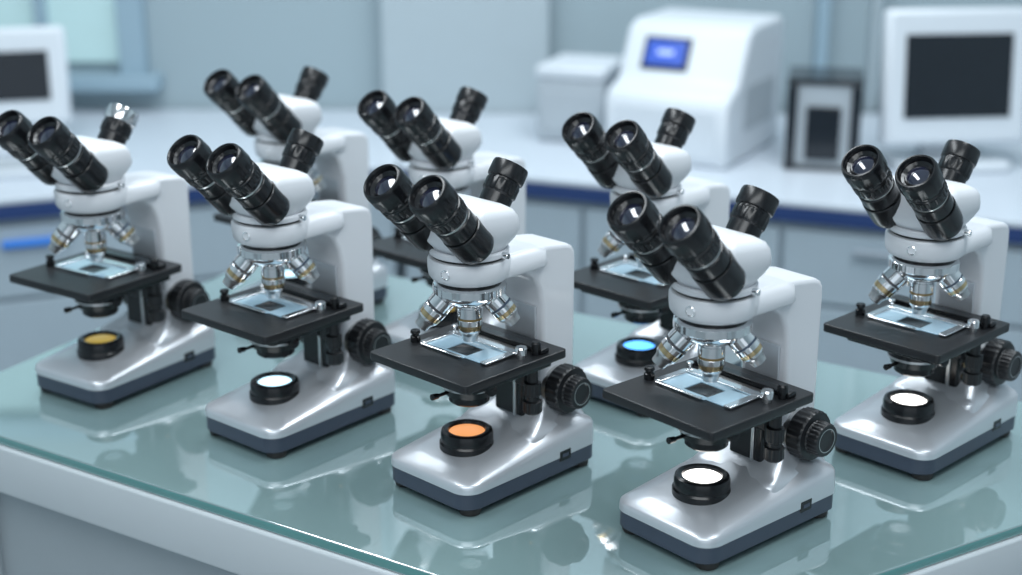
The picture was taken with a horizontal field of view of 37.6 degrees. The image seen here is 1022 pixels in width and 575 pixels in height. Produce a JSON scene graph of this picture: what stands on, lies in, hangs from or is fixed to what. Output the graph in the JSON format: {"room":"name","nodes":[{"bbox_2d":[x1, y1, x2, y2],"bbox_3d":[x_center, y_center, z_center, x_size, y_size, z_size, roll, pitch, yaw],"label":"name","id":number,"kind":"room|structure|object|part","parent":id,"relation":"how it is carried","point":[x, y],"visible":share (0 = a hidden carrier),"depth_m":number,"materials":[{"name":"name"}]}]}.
{"room":"laboratory","nodes":[
{"label":"laboratory","id":0,"kind":"room"},
{"bbox_2d":[67,0,1021,113],"bbox_3d":[0.000,-1.193,3.871,4.600,2.900,0.100,0,18,0],"label":"wall","id":1,"kind":"structure","parent":0,"point":[189,41],"depth_m":3.99,"materials":[{"name":"paint"}]},
{"bbox_2d":[32,0,48,25],"bbox_3d":[-1.235,-1.027,3.846,0.030,1.000,0.050,0,18,0],"label":"mullion","id":2,"kind":"object","parent":1,"relation":"attached to","point":[40,13],"visible":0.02,"depth_m":3.92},
{"bbox_2d":[0,0,118,61],"bbox_3d":[-1.330,-1.031,3.860,0.620,0.900,0.020,0,18,0],"label":"pane","id":3,"kind":"object","parent":1,"relation":"attached to","point":[90,28],"visible":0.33,"depth_m":3.96,"materials":[{"name":"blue glass"}]},
{"bbox_2d":[68,72,163,91],"bbox_3d":[-1.330,-0.547,3.986,0.800,0.040,0.080,0,18,0],"label":"sill","id":4,"kind":"structure","parent":1,"relation":"attached to","point":[78,81],"depth_m":3.95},
{"bbox_2d":[114,0,149,74],"bbox_3d":[-1.000,-1.027,3.846,0.070,1.000,0.050,0,18,0],"label":"window frame","id":5,"kind":"structure","parent":1,"relation":"attached to","point":[131,22],"depth_m":3.94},
{"bbox_2d":[380,0,548,113],"bbox_3d":[-0.120,-1.168,3.795,0.440,2.880,0.060,0,18,0],"label":"wall panel","id":6,"kind":"object","parent":1,"relation":"attached to","point":[432,49],"depth_m":3.94,"materials":[{"name":"paint"}]},
{"bbox_2d":[812,0,830,66],"bbox_3d":[0.820,-1.169,3.800,0.030,2.880,0.050,0,18,0],"label":"trim","id":7,"kind":"structure","parent":1,"relation":"attached to","point":[822,15],"depth_m":3.94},
{"bbox_2d":[863,0,882,113],"bbox_3d":[0.960,-1.169,3.800,0.020,2.880,0.050,0,18,0],"label":"trim","id":8,"kind":"structure","parent":1,"relation":"attached to","point":[876,5],"depth_m":3.96,"materials":[{"name":"paint"}]},
{"bbox_3d":[0.000,1.331,0.958,4.800,0.100,7.200,0,18,0],"label":"floor","id":9,"kind":"structure","parent":0,"visible":0},
{"bbox_2d":[0,110,405,371],"bbox_3d":[-1.019,0.053,3.566,1.514,0.720,1.229,0,18,0],"label":"lab bench","id":10,"kind":"object","parent":9,"relation":"on","point":[33,322],"visible":0.14,"depth_m":3.30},
{"bbox_2d":[0,158,35,178],"bbox_3d":[-1.060,-0.272,3.360,0.300,0.024,0.120,-4,19,-13],"label":"keyboard","id":11,"kind":"object","parent":10,"relation":"on","point":[9,167],"visible":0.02,"depth_m":3.30,"materials":[{"name":"white plastic"}]},
{"bbox_2d":[0,168,35,178],"bbox_3d":[-1.060,-0.269,3.361,0.300,0.018,0.120,-4,19,-13],"label":"tray","id":12,"kind":"object","parent":11,"relation":"on","point":[5,173],"depth_m":3.30,"materials":[{"name":"white plastic"}]},
{"bbox_3d":[-1.008,-0.096,3.183,0.140,0.016,0.014,-7,19,-20],"label":"handle","id":13,"kind":"part","parent":10,"relation":"part of","materials":[{"name":"blue plastic"}]},
{"bbox_2d":[0,26,71,154],"bbox_3d":[-1.195,-0.477,3.567,0.280,0.286,0.200,-4,19,-13],"label":"desktop monitor","id":14,"kind":"object","parent":10,"relation":"on","point":[34,76],"visible":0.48,"depth_m":3.53,"materials":[{"name":"white plastic"}]},
{"bbox_3d":[-1.014,0.213,3.299,0.521,0.400,0.016,-7,19,-20],"label":"cupboard door","id":15,"kind":"part","parent":10,"relation":"part of","materials":[{"name":"white laminate"}]},
{"bbox_3d":[-1.014,-0.060,3.210,0.521,0.155,0.016,-7,19,-20],"label":"drawer","id":16,"kind":"part","parent":10,"relation":"part of","materials":[{"name":"white laminate"}]},
{"bbox_2d":[0,110,398,204],"bbox_3d":[-1.006,-0.284,3.457,1.488,0.012,1.229,0,18,0],"label":"countertop","id":17,"kind":"structure","parent":10,"relation":"on","point":[155,132],"depth_m":3.72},
{"bbox_3d":[-0.518,-0.121,3.395,0.521,0.155,0.016,-7,19,-20],"label":"drawer","id":18,"kind":"part","parent":10,"relation":"part of","materials":[{"name":"grey laminate"}]},
{"bbox_3d":[-0.518,0.153,3.484,0.521,0.400,0.016,-7,19,-20],"label":"cupboard door","id":19,"kind":"part","parent":10,"relation":"part of","materials":[{"name":"white laminate"}]},
{"bbox_2d":[0,265,1021,574],"bbox_3d":[0.032,0.541,1.932,1.486,0.800,0.759,11,21,31],"label":"table","id":20,"kind":"object","parent":9,"relation":"on","point":[141,484],"visible":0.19,"depth_m":1.66,"materials":[{"name":"glass"}]},
{"bbox_3d":[-0.674,0.561,1.996,0.050,0.724,0.050,0,18,0],"label":"leg","id":21,"kind":"part","parent":20,"relation":"part of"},
{"bbox_2d":[0,103,214,408],"bbox_3d":[-0.508,-0.053,1.876,0.147,0.365,0.241,12,21,32],"label":"microscope","id":22,"kind":"object","parent":20,"relation":"on","point":[151,343],"visible":0.97,"depth_m":1.86,"materials":[{"name":"plastic"}]},
{"bbox_3d":[-0.547,0.028,1.851,0.007,0.007,0.009,12,21,32],"label":"iris knob","id":23,"kind":"part","parent":22,"relation":"part of","materials":[{"name":"black plastic"}]},
{"bbox_3d":[-0.517,-0.018,1.873,0.147,0.010,0.153,12,21,32],"label":"stage plate","id":24,"kind":"part","parent":22,"relation":"part of","materials":[{"name":"black metal"}]},
{"bbox_3d":[-0.512,-0.010,1.882,0.116,0.012,0.124,12,21,32],"label":"stage plate","id":25,"kind":"part","parent":22,"relation":"part of","materials":[{"name":"black plastic"}]},
{"bbox_3d":[-0.486,-0.037,1.905,0.125,0.006,0.012,12,21,32],"label":"stage rail","id":26,"kind":"part","parent":22,"relation":"part of","materials":[{"name":"black plastic"}]},
{"bbox_3d":[-0.474,0.018,1.931,0.004,0.070,0.003,12,21,32],"label":"rack rail","id":27,"kind":"part","parent":22,"relation":"part of","materials":[{"name":"silver metal"}]},
{"bbox_3d":[-0.471,-0.027,1.940,0.044,0.105,0.004,12,21,32],"label":"arm","id":28,"kind":"part","parent":22,"relation":"part of","materials":[{"name":"silver metal"}]},
{"bbox_3d":[-0.477,-0.053,1.922,0.060,0.186,0.132,12,21,32],"label":"arm","id":29,"kind":"part","parent":22,"relation":"part of","materials":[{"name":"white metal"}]},
{"bbox_3d":[-0.418,0.017,1.947,0.042,0.054,0.054,12,21,32],"label":"focus knob","id":30,"kind":"part","parent":22,"relation":"part of","materials":[{"name":"black plastic"}]},
{"bbox_2d":[184,350,194,361],"bbox_3d":[-0.417,0.089,1.941,0.003,0.012,0.018,12,21,32],"label":"power socket","id":31,"kind":"object","parent":22,"relation":"attached to","point":[189,355],"depth_m":1.94,"materials":[{"name":"black plastic"}]},
{"bbox_3d":[0.020,0.518,1.933,1.339,0.604,0.651,11,21,30],"label":"panel","id":32,"kind":"part","parent":20,"relation":"part of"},
{"bbox_2d":[167,128,394,458],"bbox_3d":[-0.264,-0.008,1.738,0.147,0.365,0.241,15,23,38],"label":"microscope","id":33,"kind":"object","parent":20,"relation":"on","point":[333,383],"visible":0.99,"depth_m":1.72,"materials":[{"name":"white metal"}]},
{"bbox_3d":[-0.308,0.071,1.716,0.007,0.007,0.009,15,23,38],"label":"iris knob","id":34,"kind":"part","parent":33,"relation":"part of","materials":[{"name":"black plastic"}]},
{"bbox_3d":[-0.275,0.027,1.735,0.147,0.010,0.153,15,23,38],"label":"stage plate","id":35,"kind":"part","parent":33,"relation":"part of","materials":[{"name":"black metal"}]},
{"bbox_3d":[-0.269,0.035,1.743,0.116,0.012,0.124,15,23,38],"label":"stage plate","id":36,"kind":"part","parent":33,"relation":"part of","materials":[{"name":"black plastic"}]},
{"bbox_3d":[-0.241,0.009,1.764,0.125,0.006,0.012,15,23,38],"label":"stage rail","id":37,"kind":"part","parent":33,"relation":"part of","materials":[{"name":"black plastic"}]},
{"bbox_3d":[-0.228,0.064,1.788,0.004,0.070,0.003,15,23,38],"label":"rack rail","id":38,"kind":"part","parent":33,"relation":"part of","materials":[{"name":"silver metal"}]},
{"bbox_3d":[-0.222,0.020,1.798,0.044,0.105,0.004,15,23,38],"label":"arm","id":39,"kind":"part","parent":33,"relation":"part of","materials":[{"name":"silver metal"}]},
{"bbox_3d":[-0.229,-0.007,1.780,0.060,0.186,0.132,15,23,38],"label":"arm","id":40,"kind":"part","parent":33,"relation":"part of","materials":[{"name":"white metal"}]},
{"bbox_2d":[362,396,372,408],"bbox_3d":[-0.172,0.137,1.794,0.003,0.012,0.018,15,23,38],"label":"power socket","id":41,"kind":"object","parent":33,"relation":"attached to","point":[367,401],"depth_m":1.79,"materials":[{"name":"black plastic"}]},
{"bbox_3d":[-0.170,0.065,1.799,0.042,0.054,0.054,15,23,38],"label":"focus knob","id":42,"kind":"part","parent":33,"relation":"part of","materials":[{"name":"black plastic"}]},
{"bbox_2d":[203,66,387,303],"bbox_3d":[-0.306,-0.138,2.136,0.147,0.365,0.241,15,23,38],"label":"microscope","id":43,"kind":"object","parent":20,"relation":"on","point":[341,171],"visible":0.42,"depth_m":2.10,"materials":[{"name":"white metal"}]},
{"bbox_3d":[-0.317,-0.103,2.134,0.147,0.010,0.153,15,23,38],"label":"stage plate","id":44,"kind":"part","parent":43,"relation":"part of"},
{"bbox_3d":[-0.264,-0.110,2.196,0.044,0.105,0.004,15,23,38],"label":"arm","id":45,"kind":"part","parent":43,"relation":"part of","materials":[{"name":"silver metal"}]},
{"bbox_3d":[-0.271,-0.136,2.179,0.060,0.186,0.132,15,23,38],"label":"arm","id":46,"kind":"part","parent":43,"relation":"part of","materials":[{"name":"white ceramic"}]},
{"bbox_3d":[-0.212,-0.065,2.197,0.042,0.054,0.054,15,23,38],"label":"focus knob","id":47,"kind":"part","parent":43,"relation":"part of","materials":[{"name":"black plastic"}]},
{"bbox_2d":[357,86,525,343],"bbox_3d":[-0.081,-0.089,1.987,0.147,0.365,0.241,16,24,40],"label":"microscope","id":48,"kind":"object","parent":20,"relation":"on","point":[431,144],"visible":0.45,"depth_m":1.92,"materials":[{"name":"white metal"}]},
{"bbox_3d":[-0.092,-0.055,1.985,0.147,0.010,0.153,16,24,40],"label":"stage plate","id":49,"kind":"part","parent":48,"relation":"part of","materials":[{"name":"black metal"}]},
{"bbox_3d":[-0.086,-0.046,1.993,0.116,0.012,0.124,16,24,40],"label":"stage plate","id":50,"kind":"part","parent":48,"relation":"part of","materials":[{"name":"black plastic"}]},
{"bbox_3d":[-0.126,-0.010,1.967,0.007,0.007,0.009,16,24,40],"label":"iris knob","id":51,"kind":"part","parent":48,"relation":"part of","materials":[{"name":"black plastic"}]},
{"bbox_3d":[-0.044,-0.087,2.029,0.060,0.186,0.132,16,24,40],"label":"arm","id":52,"kind":"part","parent":48,"relation":"part of","materials":[{"name":"white ceramic"}]},
{"bbox_2d":[363,157,592,516],"bbox_3d":[-0.034,0.037,1.600,0.147,0.365,0.241,17,24,41],"label":"microscope","id":53,"kind":"object","parent":20,"relation":"on","point":[525,424],"visible":1,"depth_m":1.58,"materials":[{"name":"white metal"}]},
{"bbox_3d":[-0.081,0.115,1.581,0.007,0.007,0.009,17,24,41],"label":"iris knob","id":54,"kind":"part","parent":53,"relation":"part of","materials":[{"name":"black plastic"}]},
{"bbox_3d":[-0.073,0.113,1.589,0.004,0.003,0.018,17,24,41],"label":"iris lever","id":55,"kind":"part","parent":53,"relation":"part of","materials":[{"name":"black plastic"}]},
{"bbox_3d":[-0.045,0.071,1.598,0.147,0.010,0.153,17,24,41],"label":"stage plate","id":56,"kind":"part","parent":53,"relation":"part of","materials":[{"name":"black metal"}]},
{"bbox_3d":[-0.039,0.080,1.606,0.116,0.012,0.124,17,24,41],"label":"stage plate","id":57,"kind":"part","parent":53,"relation":"part of","materials":[{"name":"black plastic"}]},
{"bbox_3d":[-0.009,0.054,1.625,0.125,0.006,0.012,17,24,41],"label":"stage rail","id":58,"kind":"part","parent":53,"relation":"part of","materials":[{"name":"black plastic"}]},
{"bbox_3d":[0.004,0.110,1.648,0.004,0.070,0.003,17,24,41],"label":"rack rail","id":59,"kind":"part","parent":53,"relation":"part of","materials":[{"name":"metal"}]},
{"bbox_3d":[0.012,0.066,1.657,0.044,0.105,0.004,17,24,41],"label":"arm","id":60,"kind":"part","parent":53,"relation":"part of","materials":[{"name":"silver metal"}]},
{"bbox_3d":[0.004,0.039,1.640,0.060,0.186,0.132,17,24,41],"label":"arm","id":61,"kind":"part","parent":53,"relation":"part of","materials":[{"name":"white ceramic"}]},
{"bbox_2d":[559,448,570,461],"bbox_3d":[0.059,0.183,1.649,0.003,0.012,0.018,17,24,41],"label":"power socket","id":62,"kind":"object","parent":53,"relation":"attached to","point":[561,458],"depth_m":1.65,"materials":[{"name":"black plastic"}]},
{"bbox_3d":[0.063,0.112,1.655,0.042,0.054,0.054,17,24,41],"label":"focus knob","id":63,"kind":"part","parent":53,"relation":"part of","materials":[{"name":"black plastic"}]},
{"bbox_2d":[562,108,741,416],"bbox_3d":[0.174,-0.045,1.852,0.147,0.365,0.241,17,24,41],"label":"microscope","id":64,"kind":"object","parent":20,"relation":"on","point":[622,159],"visible":0.54,"depth_m":1.81,"materials":[{"name":"white metal"}]},
{"bbox_3d":[0.127,0.033,1.833,0.007,0.007,0.009,17,24,41],"label":"iris knob","id":65,"kind":"part","parent":64,"relation":"part of","materials":[{"name":"black plastic"}]},
{"bbox_3d":[0.162,-0.011,1.850,0.147,0.010,0.153,17,24,41],"label":"stage plate","id":66,"kind":"part","parent":64,"relation":"part of","materials":[{"name":"black metal"}]},
{"bbox_3d":[0.168,-0.002,1.858,0.116,0.012,0.124,17,24,41],"label":"stage plate","id":67,"kind":"part","parent":64,"relation":"part of","materials":[{"name":"black plastic"}]},
{"bbox_3d":[0.199,-0.028,1.877,0.125,0.006,0.012,17,24,41],"label":"stage rail","id":68,"kind":"part","parent":64,"relation":"part of","materials":[{"name":"black plastic"}]},
{"bbox_3d":[0.212,-0.043,1.892,0.060,0.186,0.132,17,24,41],"label":"arm","id":69,"kind":"part","parent":64,"relation":"part of","materials":[{"name":"white ceramic"}]},
{"bbox_2d":[602,184,836,570],"bbox_3d":[0.208,0.073,1.488,0.241,0.365,0.147,-15,23,-39],"label":"microscope","id":70,"kind":"object","parent":20,"relation":"on","point":[759,471],"visible":1,"depth_m":1.47,"materials":[{"name":"white metal"}]},
{"bbox_3d":[0.157,0.150,1.474,0.009,0.007,0.007,-15,23,-39],"label":"iris knob","id":71,"kind":"part","parent":70,"relation":"part of","materials":[{"name":"black plastic"}]},
{"bbox_3d":[0.166,0.148,1.482,0.018,0.003,0.004,-15,23,-39],"label":"iris lever","id":72,"kind":"part","parent":70,"relation":"part of","materials":[{"name":"black metal"}]},
{"bbox_3d":[0.195,0.107,1.488,0.153,0.010,0.147,-15,23,-39],"label":"stage plate","id":73,"kind":"part","parent":70,"relation":"part of","materials":[{"name":"black metal"}]},
{"bbox_3d":[0.234,0.091,1.512,0.012,0.006,0.125,-15,23,-39],"label":"stage rail","id":74,"kind":"part","parent":70,"relation":"part of","materials":[{"name":"black plastic"}]},
{"bbox_3d":[0.248,0.147,1.534,0.003,0.070,0.004,-15,23,-39],"label":"rack rail","id":75,"kind":"part","parent":70,"relation":"part of","materials":[{"name":"silver metal"}]},
{"bbox_3d":[0.202,0.116,1.495,0.124,0.012,0.116,-15,23,-39],"label":"stage plate","id":76,"kind":"part","parent":70,"relation":"part of","materials":[{"name":"black plastic"}]},
{"bbox_3d":[0.257,0.103,1.542,0.004,0.105,0.044,-15,23,-39],"label":"arm","id":77,"kind":"part","parent":70,"relation":"part of"},
{"bbox_3d":[0.249,0.076,1.526,0.132,0.186,0.060,-15,23,-39],"label":"arm","id":78,"kind":"part","parent":70,"relation":"part of","materials":[{"name":"white ceramic"}]},
{"bbox_2d":[800,498,811,512],"bbox_3d":[0.300,0.222,1.531,0.018,0.012,0.003,-15,23,-39],"label":"power socket","id":79,"kind":"object","parent":70,"relation":"attached to","point":[809,500],"depth_m":1.53,"materials":[{"name":"black plastic"}]},
{"bbox_3d":[0.306,0.151,1.535,0.054,0.054,0.042,-15,23,-39],"label":"focus knob","id":80,"kind":"part","parent":70,"relation":"part of","materials":[{"name":"black plastic"}]},
{"bbox_2d":[823,139,1021,480],"bbox_3d":[0.467,0.010,1.682,0.241,0.365,0.147,-17,24,-41],"label":"microscope","id":81,"kind":"object","parent":20,"relation":"on","point":[952,398],"visible":0.99,"depth_m":1.66,"materials":[{"name":"white metal"}]},
{"bbox_3d":[0.418,0.088,1.665,0.009,0.007,0.007,-17,24,-41],"label":"iris knob","id":82,"kind":"part","parent":81,"relation":"part of","materials":[{"name":"black plastic"}]},
{"bbox_3d":[0.454,0.044,1.680,0.153,0.010,0.147,-17,24,-41],"label":"stage plate","id":83,"kind":"part","parent":81,"relation":"part of","materials":[{"name":"black metal"}]},
{"bbox_3d":[0.461,0.053,1.688,0.124,0.012,0.116,-17,24,-41],"label":"stage plate","id":84,"kind":"part","parent":81,"relation":"part of","materials":[{"name":"black plastic"}]},
{"bbox_3d":[0.492,0.028,1.706,0.012,0.006,0.125,-17,24,-41],"label":"stage rail","id":85,"kind":"part","parent":81,"relation":"part of","materials":[{"name":"black plastic"}]},
{"bbox_3d":[0.505,0.084,1.729,0.003,0.070,0.004,-17,24,-41],"label":"rack rail","id":86,"kind":"part","parent":81,"relation":"part of","materials":[{"name":"silver metal"}]},
{"bbox_3d":[0.513,0.039,1.737,0.004,0.105,0.044,-17,24,-41],"label":"arm","id":87,"kind":"part","parent":81,"relation":"part of","materials":[{"name":"silver metal"}]},
{"bbox_3d":[0.506,0.013,1.721,0.132,0.186,0.060,-17,24,-41],"label":"arm","id":88,"kind":"part","parent":81,"relation":"part of","materials":[{"name":"white ceramic"}]},
{"bbox_2d":[992,418,1000,430],"bbox_3d":[0.559,0.158,1.728,0.018,0.012,0.003,-17,24,-41],"label":"power socket","id":89,"kind":"object","parent":81,"relation":"attached to","point":[993,429],"depth_m":1.73,"materials":[{"name":"black plastic"}]},
{"bbox_3d":[0.564,0.086,1.734,0.054,0.054,0.042,-17,24,-41],"label":"focus knob","id":90,"kind":"part","parent":81,"relation":"part of","materials":[{"name":"black plastic"}]},
{"bbox_2d":[398,114,1021,401],"bbox_3d":[0.784,0.094,3.438,2.083,0.720,1.379,0,18,0],"label":"lab bench","id":91,"kind":"object","parent":9,"relation":"on","point":[820,229],"visible":0.12,"depth_m":3.23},
{"bbox_3d":[-0.044,0.147,3.501,0.429,0.400,0.016,7,19,20],"label":"cupboard door","id":92,"kind":"part","parent":91,"relation":"part of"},
{"bbox_3d":[-0.044,-0.126,3.412,0.429,0.155,0.016,7,19,20],"label":"drawer","id":93,"kind":"part","parent":91,"relation":"part of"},
{"bbox_2d":[536,53,622,141],"bbox_3d":[0.175,-0.467,3.696,0.175,0.184,0.206,6,19,19],"label":"box","id":94,"kind":"object","parent":91,"relation":"on","point":[569,85],"visible":0.71,"depth_m":3.60,"materials":[{"name":"white plastic"}]},
{"bbox_3d":[0.140,-0.423,3.611,0.130,0.100,0.004,6,19,19],"label":"door panel","id":95,"kind":"part","parent":94,"relation":"part of","materials":[{"name":"white plastic"}]},
{"bbox_3d":[0.175,-0.540,3.673,0.175,0.030,0.205,6,19,19],"label":"lid","id":96,"kind":"part","parent":94,"relation":"part of","materials":[{"name":"white plastic"}]},
{"bbox_3d":[0.367,0.196,3.350,0.429,0.400,0.016,7,19,20],"label":"cupboard door","id":97,"kind":"part","parent":91,"relation":"part of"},
{"bbox_3d":[0.367,-0.077,3.261,0.429,0.155,0.016,7,19,20],"label":"drawer","id":98,"kind":"part","parent":91,"relation":"part of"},
{"bbox_2d":[605,8,782,168],"bbox_3d":[0.436,-0.479,3.541,0.303,0.305,0.378,9,20,27],"label":"machine","id":99,"kind":"object","parent":91,"relation":"on","point":[722,69],"visible":0.93,"depth_m":3.43,"materials":[{"name":"white plastic"}]},
{"bbox_3d":[0.347,-0.354,3.409,0.250,0.110,0.004,9,20,27],"label":"door","id":100,"kind":"part","parent":99,"relation":"part of","materials":[{"name":"white plastic"}]},
{"bbox_2d":[743,75,774,130],"bbox_3d":[0.580,-0.433,3.505,0.004,0.100,0.200,9,20,26],"label":"vent","id":101,"kind":"object","parent":99,"relation":"attached to","point":[758,106],"depth_m":3.50,"materials":[{"name":"white plastic"}]},
{"bbox_2d":[398,114,1021,227],"bbox_3d":[0.771,-0.242,3.328,2.058,0.012,1.379,0,18,0],"label":"countertop","id":102,"kind":"structure","parent":91,"relation":"on","point":[546,161],"depth_m":3.35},
{"bbox_2d":[783,66,863,171],"bbox_3d":[0.710,-0.384,3.406,0.165,0.206,0.170,4,18,11],"label":"picture frame","id":103,"kind":"object","parent":91,"relation":"on","point":[824,104],"visible":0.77,"depth_m":3.33,"materials":[{"name":"black plastic"}]},
{"bbox_3d":[0.625,-0.359,3.348,0.022,0.190,0.012,4,18,11],"label":"frame","id":104,"kind":"part","parent":103,"relation":"part of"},
{"bbox_3d":[0.710,-0.291,3.438,0.165,0.010,0.165,4,18,11],"label":"plate","id":105,"kind":"part","parent":103,"relation":"part of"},
{"bbox_3d":[0.710,-0.477,3.378,0.165,0.012,0.165,4,18,11],"label":"plate","id":106,"kind":"part","parent":103,"relation":"part of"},
{"bbox_3d":[0.762,-0.350,3.321,0.022,0.190,0.012,4,18,11],"label":"frame","id":107,"kind":"part","parent":103,"relation":"part of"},
{"bbox_3d":[0.779,-0.028,3.111,0.429,0.155,0.016,7,19,20],"label":"drawer","id":108,"kind":"part","parent":91,"relation":"part of","materials":[{"name":"white laminate"}]},
{"bbox_3d":[0.779,0.245,3.199,0.429,0.400,0.016,7,19,20],"label":"cupboard door","id":109,"kind":"part","parent":91,"relation":"part of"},
{"bbox_3d":[0.773,-0.064,3.083,0.140,0.016,0.014,7,19,20],"label":"handle","id":110,"kind":"part","parent":91,"relation":"part of","materials":[{"name":"grey metal"}]},
{"bbox_2d":[879,7,1021,172],"bbox_3d":[0.988,-0.451,3.376,0.330,0.355,0.200,-2,18,-6],"label":"desktop monitor","id":111,"kind":"object","parent":91,"relation":"on","point":[947,74],"visible":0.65,"depth_m":3.33,"materials":[{"name":"white plastic"}]},
{"bbox_3d":[1.190,0.294,3.049,0.429,0.400,0.016,7,19,20],"label":"cupboard door","id":112,"kind":"part","parent":91,"relation":"part of","materials":[{"name":"white"}]},
{"bbox_3d":[1.190,0.021,2.960,0.429,0.155,0.016,7,19,20],"label":"drawer","id":113,"kind":"part","parent":91,"relation":"part of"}
]}

